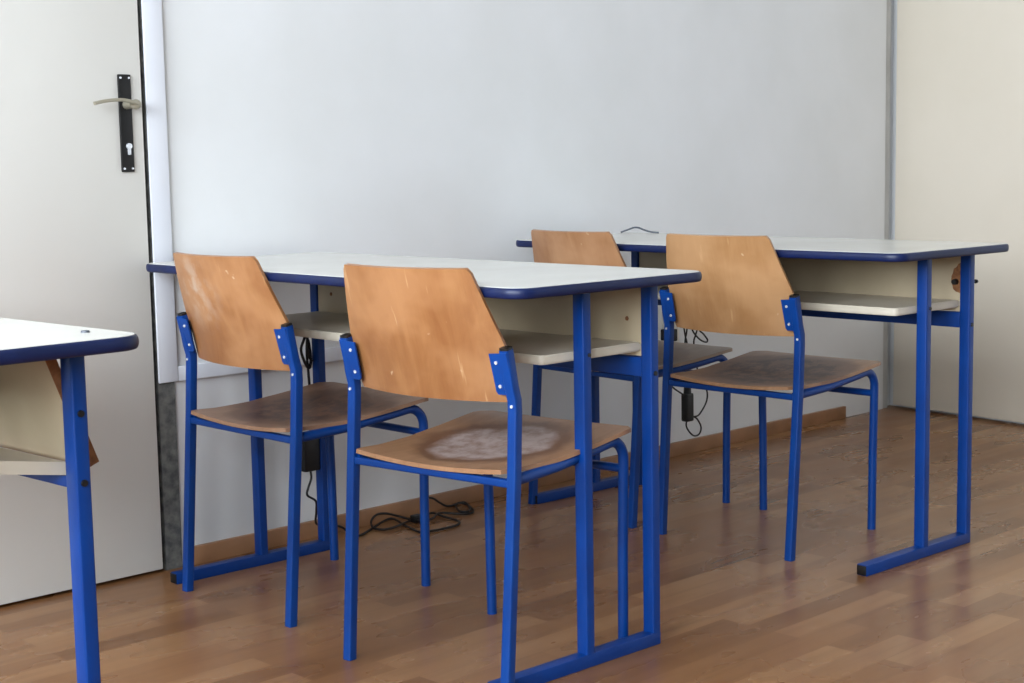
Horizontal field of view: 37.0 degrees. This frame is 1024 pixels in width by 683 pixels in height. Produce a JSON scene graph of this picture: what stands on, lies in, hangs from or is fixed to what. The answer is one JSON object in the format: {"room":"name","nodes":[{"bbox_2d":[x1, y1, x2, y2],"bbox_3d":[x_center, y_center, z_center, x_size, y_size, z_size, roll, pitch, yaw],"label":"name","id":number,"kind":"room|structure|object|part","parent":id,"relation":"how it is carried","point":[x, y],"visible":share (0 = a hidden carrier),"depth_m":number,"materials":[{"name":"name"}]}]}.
{"room":"classroom","nodes":[
{"label":"classroom","id":0,"kind":"room"},
{"bbox_2d":[0,405,1023,682],"bbox_3d":[1.538,0.814,1.623,8.460,0.100,7.000,-7,9,-44],"label":"floor","id":1,"kind":"structure","parent":0,"point":[733,610],"depth_m":3.47,"materials":[{"name":"laminate"}]},
{"bbox_2d":[0,318,138,682],"bbox_3d":[-1.122,0.346,2.344,1.305,0.761,0.508,5,9,43],"label":"school desk","id":2,"kind":"object","parent":1,"relation":"on","point":[43,405],"visible":1,"depth_m":2.08,"materials":[{"name":"laminate"}]},
{"bbox_3d":[-0.994,0.056,2.451,1.086,0.176,0.016,5,30,43],"label":"panel","id":3,"kind":"part","parent":2,"relation":"part of","materials":[{"name":"beige laminate"}]},
{"bbox_2d":[0,447,65,474],"bbox_3d":[-1.095,0.127,2.351,1.085,0.064,0.278,5,9,43],"label":"shelf","id":4,"kind":"object","parent":2,"relation":"attached to","point":[12,462],"depth_m":2.06,"materials":[{"name":"laminate"}]},
{"bbox_3d":[-0.600,0.091,2.079,0.001,0.175,0.016,5,30,43],"label":"panel","id":5,"kind":"part","parent":2,"relation":"part of","materials":[{"name":"brown wood"}]},
{"bbox_3d":[-0.586,0.363,2.096,0.028,0.713,0.022,5,9,43],"label":"leg","id":6,"kind":"part","parent":2,"relation":"part of","materials":[{"name":"blue metal"}]},
{"bbox_2d":[173,252,430,627],"bbox_3d":[-0.488,0.185,3.500,0.478,0.794,0.431,-7,9,-44],"label":"chair","id":7,"kind":"object","parent":1,"relation":"on","point":[234,317],"visible":0.94,"depth_m":3.37,"materials":[{"name":"brown wood"}]},
{"bbox_3d":[-0.749,0.258,3.539,0.057,0.648,0.023,-7,9,-44],"label":"leg","id":8,"kind":"part","parent":7,"relation":"part of","materials":[{"name":"blue metal"}]},
{"bbox_3d":[-0.627,-0.068,3.341,0.105,0.250,0.394,-7,9,-44],"label":"backrest","id":9,"kind":"part","parent":7,"relation":"part of","materials":[{"name":"brown wood"}]},
{"bbox_3d":[-0.588,0.346,3.681,0.388,0.434,0.027,-7,9,-40],"label":"leg","id":10,"kind":"part","parent":7,"relation":"part of","materials":[{"name":"blue metal"}]},
{"bbox_3d":[-0.466,0.287,3.247,0.057,0.648,0.023,-7,9,-44],"label":"leg","id":11,"kind":"part","parent":7,"relation":"part of","materials":[{"name":"blue metal"}]},
{"bbox_3d":[-0.463,0.152,3.521,0.408,0.042,0.404,-7,9,-44],"label":"seat","id":12,"kind":"part","parent":7,"relation":"part of","materials":[{"name":"brown wood"}]},
{"bbox_3d":[-0.327,0.372,3.412,0.027,0.434,0.388,5,9,43],"label":"leg","id":13,"kind":"part","parent":7,"relation":"part of","materials":[{"name":"blue metal"}]},
{"bbox_2d":[338,497,473,536],"bbox_3d":[-0.261,0.477,4.158,0.502,0.051,0.187,-7,9,-44],"label":"coiled cable","id":14,"kind":"object","parent":1,"relation":"on","point":[415,518],"visible":0.89,"depth_m":4.19,"materials":[{"name":"rubber"}]},
{"bbox_2d":[146,252,701,682],"bbox_3d":[-0.237,0.214,3.350,0.522,0.758,1.305,-7,9,-43],"label":"school desk","id":15,"kind":"object","parent":1,"relation":"on","point":[585,319],"visible":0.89,"depth_m":3.07,"materials":[{"name":"metal"}]},
{"bbox_3d":[-0.637,0.541,3.776,0.451,0.026,0.028,-7,9,-43],"label":"foot rail","id":16,"kind":"part","parent":15,"relation":"part of","materials":[{"name":"blue metal"}]},
{"bbox_3d":[-0.627,0.172,3.749,0.022,0.713,0.028,-7,9,-43],"label":"leg","id":17,"kind":"part","parent":15,"relation":"part of","materials":[{"name":"blue metal"}]},
{"bbox_2d":[300,337,320,525],"bbox_3d":[-0.500,0.231,3.922,0.066,0.538,0.164,1,7,15],"label":"power adapter","id":18,"kind":"object","parent":15,"relation":"hanging from","point":[310,450],"visible":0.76,"depth_m":3.86,"materials":[{"name":"black plastic"}]},
{"bbox_3d":[-0.519,0.104,3.861,0.036,0.271,0.016,-5,8,-31],"label":"cord","id":19,"kind":"part","parent":18,"relation":"part of","materials":[{"name":"plastic"}]},
{"bbox_3d":[-0.509,0.407,3.957,0.021,0.181,0.145,-1,7,4],"label":"cord","id":20,"kind":"part","parent":18,"relation":"part of","materials":[{"name":"rubber"}]},
{"bbox_3d":[-0.487,0.155,3.879,0.022,0.713,0.028,-7,9,-43],"label":"leg","id":21,"kind":"part","parent":15,"relation":"part of","materials":[{"name":"blue metal"}]},
{"bbox_2d":[286,311,640,364],"bbox_3d":[-0.214,-0.015,3.348,0.277,0.018,1.085,-7,9,-43],"label":"shelf","id":22,"kind":"object","parent":15,"relation":"attached to","point":[532,343],"depth_m":3.12,"materials":[{"name":"laminate"}]},
{"bbox_3d":[-0.108,-0.085,3.441,0.016,0.149,1.089,-7,9,-43],"label":"panel","id":23,"kind":"part","parent":15,"relation":"part of","materials":[{"name":"beige laminate"}]},
{"bbox_3d":[0.128,0.621,2.963,0.451,0.026,0.028,-7,9,-43],"label":"foot rail","id":24,"kind":"part","parent":15,"relation":"part of","materials":[{"name":"blue metal"}]},
{"bbox_3d":[0.138,0.253,2.936,0.022,0.713,0.028,-7,9,-43],"label":"leg","id":25,"kind":"part","parent":15,"relation":"part of","materials":[{"name":"blue metal"}]},
{"bbox_3d":[0.278,0.235,3.066,0.022,0.713,0.028,-7,9,-43],"label":"leg","id":26,"kind":"part","parent":15,"relation":"part of","materials":[{"name":"blue metal"}]},
{"bbox_2d":[339,263,630,682],"bbox_3d":[-0.055,0.233,3.014,0.431,0.794,0.478,4,9,39],"label":"chair","id":27,"kind":"object","parent":1,"relation":"on","point":[415,331],"visible":1,"depth_m":2.87,"materials":[{"name":"orange wood"}]},
{"bbox_3d":[-0.318,0.310,3.022,0.023,0.648,0.057,4,9,39],"label":"leg","id":28,"kind":"part","parent":27,"relation":"part of","materials":[{"name":"blue metal"}]},
{"bbox_3d":[-0.178,-0.018,2.840,0.394,0.250,0.105,4,9,39],"label":"backrest","id":29,"kind":"part","parent":27,"relation":"part of","materials":[{"name":"orange wood"}]},
{"bbox_3d":[-0.173,0.396,3.182,0.027,0.434,0.388,5,9,42],"label":"leg","id":30,"kind":"part","parent":27,"relation":"part of","materials":[{"name":"blue metal"}]},
{"bbox_3d":[-0.034,0.201,3.037,0.404,0.042,0.408,4,9,39],"label":"seat","id":31,"kind":"part","parent":27,"relation":"part of","materials":[{"name":"brown wood"}]},
{"bbox_3d":[-0.003,0.335,2.764,0.023,0.648,0.057,4,9,39],"label":"leg","id":32,"kind":"part","parent":27,"relation":"part of","materials":[{"name":"blue metal"}]},
{"bbox_3d":[0.117,0.418,2.944,0.027,0.434,0.388,4,8,36],"label":"leg","id":33,"kind":"part","parent":27,"relation":"part of","materials":[{"name":"blue metal"}]},
{"bbox_2d":[528,229,731,527],"bbox_3d":[0.326,0.074,4.327,0.478,0.794,0.431,-7,9,-40],"label":"chair","id":34,"kind":"object","parent":1,"relation":"on","point":[559,247],"visible":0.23,"depth_m":4.17,"materials":[{"name":"brown wood"}]},
{"bbox_3d":[0.068,0.145,4.383,0.057,0.648,0.023,-7,9,-40],"label":"leg","id":35,"kind":"part","parent":34,"relation":"part of","materials":[{"name":"blue metal"}]},
{"bbox_3d":[0.179,-0.180,4.176,0.105,0.250,0.394,-7,9,-40],"label":"backrest","id":36,"kind":"part","parent":34,"relation":"part of","materials":[{"name":"brown wood"}]},
{"bbox_3d":[0.330,0.176,4.072,0.057,0.648,0.023,-7,9,-40],"label":"leg","id":37,"kind":"part","parent":34,"relation":"part of","materials":[{"name":"blue metal"}]},
{"bbox_3d":[0.236,0.234,4.514,0.388,0.434,0.027,-6,8,-37],"label":"leg","id":38,"kind":"part","parent":34,"relation":"part of","materials":[{"name":"blue metal"}]},
{"bbox_3d":[0.352,0.042,4.345,0.408,0.042,0.404,-7,9,-40],"label":"seat","id":39,"kind":"part","parent":34,"relation":"part of","materials":[{"name":"brown wood"}]},
{"bbox_3d":[0.479,0.263,4.228,0.388,0.434,0.027,-7,9,-43],"label":"leg","id":40,"kind":"part","parent":34,"relation":"part of","materials":[{"name":"blue metal"}]},
{"bbox_2d":[516,233,1008,576],"bbox_3d":[0.621,0.109,4.120,0.508,0.758,1.305,-7,9,-42],"label":"school desk","id":41,"kind":"object","parent":1,"relation":"on","point":[880,280],"visible":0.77,"depth_m":3.83,"materials":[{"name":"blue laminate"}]},
{"bbox_3d":[0.231,0.434,4.556,0.451,0.026,0.028,-7,9,-42],"label":"foot rail","id":42,"kind":"part","parent":41,"relation":"part of","materials":[{"name":"blue metal"}]},
{"bbox_3d":[0.241,0.066,4.529,0.022,0.713,0.028,-7,9,-42],"label":"leg","id":43,"kind":"part","parent":41,"relation":"part of","materials":[{"name":"blue metal"}]},
{"bbox_3d":[0.383,0.049,4.657,0.022,0.713,0.028,-7,9,-42],"label":"leg","id":44,"kind":"part","parent":41,"relation":"part of","materials":[{"name":"blue metal"}]},
{"bbox_2d":[620,227,658,232],"bbox_3d":[0.386,-0.339,4.642,0.134,0.020,0.018,4,8,37],"label":"loose wire","id":45,"kind":"object","parent":41,"relation":"on","point":[631,227],"visible":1,"depth_m":4.63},
{"bbox_3d":[0.757,-0.191,4.215,0.016,0.149,1.089,-7,9,-42],"label":"panel","id":46,"kind":"part","parent":41,"relation":"part of","materials":[{"name":"beige laminate"}]},
{"bbox_2d":[658,285,958,315],"bbox_3d":[0.649,-0.121,4.123,0.277,0.018,1.085,-7,9,-42],"label":"shelf","id":47,"kind":"object","parent":41,"relation":"attached to","point":[833,298],"depth_m":3.84,"materials":[{"name":"laminate"}]},
{"bbox_3d":[0.987,0.516,3.733,0.451,0.026,0.028,-7,9,-42],"label":"foot rail","id":48,"kind":"part","parent":41,"relation":"part of","materials":[{"name":"blue metal"}]},
{"bbox_3d":[0.996,0.148,3.706,0.022,0.713,0.028,-7,9,-42],"label":"leg","id":49,"kind":"part","parent":41,"relation":"part of","materials":[{"name":"blue metal"}]},
{"bbox_3d":[1.138,0.130,3.834,0.022,0.713,0.028,-7,9,-42],"label":"leg","id":50,"kind":"part","parent":41,"relation":"part of","materials":[{"name":"blue metal"}]},
{"bbox_2d":[659,233,880,561],"bbox_3d":[0.662,0.110,3.962,0.478,0.794,0.431,-7,9,-44],"label":"chair","id":51,"kind":"object","parent":1,"relation":"on","point":[744,288],"visible":0.98,"depth_m":3.83,"materials":[{"name":"brown wood"}]},
{"bbox_3d":[0.401,0.184,3.999,0.057,0.648,0.023,-7,9,-44],"label":"leg","id":52,"kind":"part","parent":51,"relation":"part of","materials":[{"name":"blue metal"}]},
{"bbox_3d":[0.561,0.271,4.142,0.388,0.434,0.027,-7,9,-41],"label":"leg","id":53,"kind":"part","parent":51,"relation":"part of","materials":[{"name":"blue metal"}]},
{"bbox_3d":[0.524,-0.143,3.801,0.105,0.250,0.394,-7,9,-44],"label":"backrest","id":54,"kind":"part","parent":51,"relation":"part of","materials":[{"name":"brown wood"}]},
{"bbox_3d":[0.687,0.078,3.982,0.408,0.042,0.404,-7,9,-44],"label":"seat","id":55,"kind":"part","parent":51,"relation":"part of","materials":[{"name":"brown wood"}]},
{"bbox_3d":[0.686,0.212,3.709,0.057,0.648,0.023,-7,9,-44],"label":"leg","id":56,"kind":"part","parent":51,"relation":"part of","materials":[{"name":"blue metal"}]},
{"bbox_3d":[0.824,0.297,3.874,0.027,0.434,0.388,5,9,42],"label":"leg","id":57,"kind":"part","parent":51,"relation":"part of","materials":[{"name":"blue metal"}]},
{"bbox_2d":[162,0,893,560],"bbox_3d":[-1.114,-0.914,3.488,7.350,3.000,0.200,-7,9,-44],"label":"wall","id":58,"kind":"structure","parent":0,"point":[457,129],"depth_m":4.45,"materials":[{"name":"paint"}]},
{"bbox_2d":[0,0,162,604],"bbox_3d":[-1.195,-0.391,3.295,0.919,1.992,0.093,-7,9,-44],"label":"door","id":59,"kind":"structure","parent":58,"relation":"in","point":[74,232],"depth_m":3.52,"materials":[{"name":"laminate"}]},
{"bbox_3d":[-0.913,-0.548,3.521,0.127,0.025,0.047,-7,9,-44],"label":"lever","id":60,"kind":"part","parent":59,"relation":"part of","materials":[{"name":"beige metal"}]},
{"bbox_3d":[-0.902,-0.510,3.572,0.032,0.226,0.007,-7,9,-44],"label":"handle plate","id":61,"kind":"part","parent":59,"relation":"part of","materials":[{"name":"black plastic"}]},
{"bbox_2d":[141,0,177,382],"bbox_3d":[-0.849,-0.694,3.617,0.053,1.597,0.007,-7,9,-44],"label":"trim","id":62,"kind":"structure","parent":58,"relation":"attached to","point":[152,25],"depth_m":3.65,"materials":[{"name":"white paint"}]},
{"bbox_2d":[137,0,182,569],"bbox_3d":[-0.892,-0.473,3.688,0.045,2.070,0.125,-7,9,-44],"label":"trim","id":63,"kind":"structure","parent":58,"relation":"attached to","point":[165,403],"depth_m":3.72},
{"bbox_2d":[178,346,342,380],"bbox_3d":[0.309,-0.068,4.811,3.139,0.037,0.010,-7,9,-44],"label":"trim","id":64,"kind":"structure","parent":58,"relation":"attached to","point":[207,369],"depth_m":3.81,"materials":[{"name":"white paint"}]},
{"bbox_2d":[194,406,845,564],"bbox_3d":[0.227,0.399,4.774,2.860,0.046,0.014,-7,9,-44],"label":"baseboard","id":65,"kind":"structure","parent":58,"relation":"attached to","point":[243,544],"depth_m":4.39,"materials":[{"name":"laminate"}]},
{"bbox_2d":[658,305,663,340],"bbox_3d":[0.440,-0.062,4.879,0.025,0.114,0.093,-7,9,-44],"label":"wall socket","id":66,"kind":"object","parent":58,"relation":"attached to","point":[661,328],"depth_m":4.93,"materials":[{"name":"plastic"}]},
{"bbox_2d":[674,322,678,341],"bbox_3d":[0.495,-0.034,4.936,0.020,0.063,0.093,-7,9,-44],"label":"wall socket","id":67,"kind":"object","parent":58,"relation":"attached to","point":[676,329],"depth_m":4.97,"materials":[{"name":"plastic"}]},
{"bbox_2d":[672,328,707,436],"bbox_3d":[0.561,0.091,4.939,0.232,0.453,0.028,-7,9,-44],"label":"cable","id":68,"kind":"object","parent":67,"relation":"hanging from","point":[687,398],"visible":0.6,"depth_m":4.95,"materials":[{"name":"black plastic"}]},
{"bbox_2d":[883,0,890,407],"bbox_3d":[1.420,-1.230,5.812,0.043,3.000,0.024,-7,9,-44],"label":"trim","id":69,"kind":"structure","parent":58,"relation":"attached to","point":[888,18],"depth_m":5.87,"materials":[{"name":"grey metal"}]},
{"bbox_2d":[890,0,1023,423],"bbox_3d":[3.567,-0.970,3.231,0.240,3.000,6.900,-6,8,-37],"label":"wall","id":70,"kind":"structure","parent":0,"point":[895,1],"depth_m":5.92,"materials":[{"name":"paint"}]},
{"bbox_2d":[893,0,1023,422],"bbox_3d":[1.771,-0.719,5.503,0.036,2.018,0.943,-6,8,-37],"label":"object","id":71,"kind":"structure","parent":70,"relation":"in","point":[959,176],"depth_m":5.62,"materials":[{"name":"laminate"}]}
]}

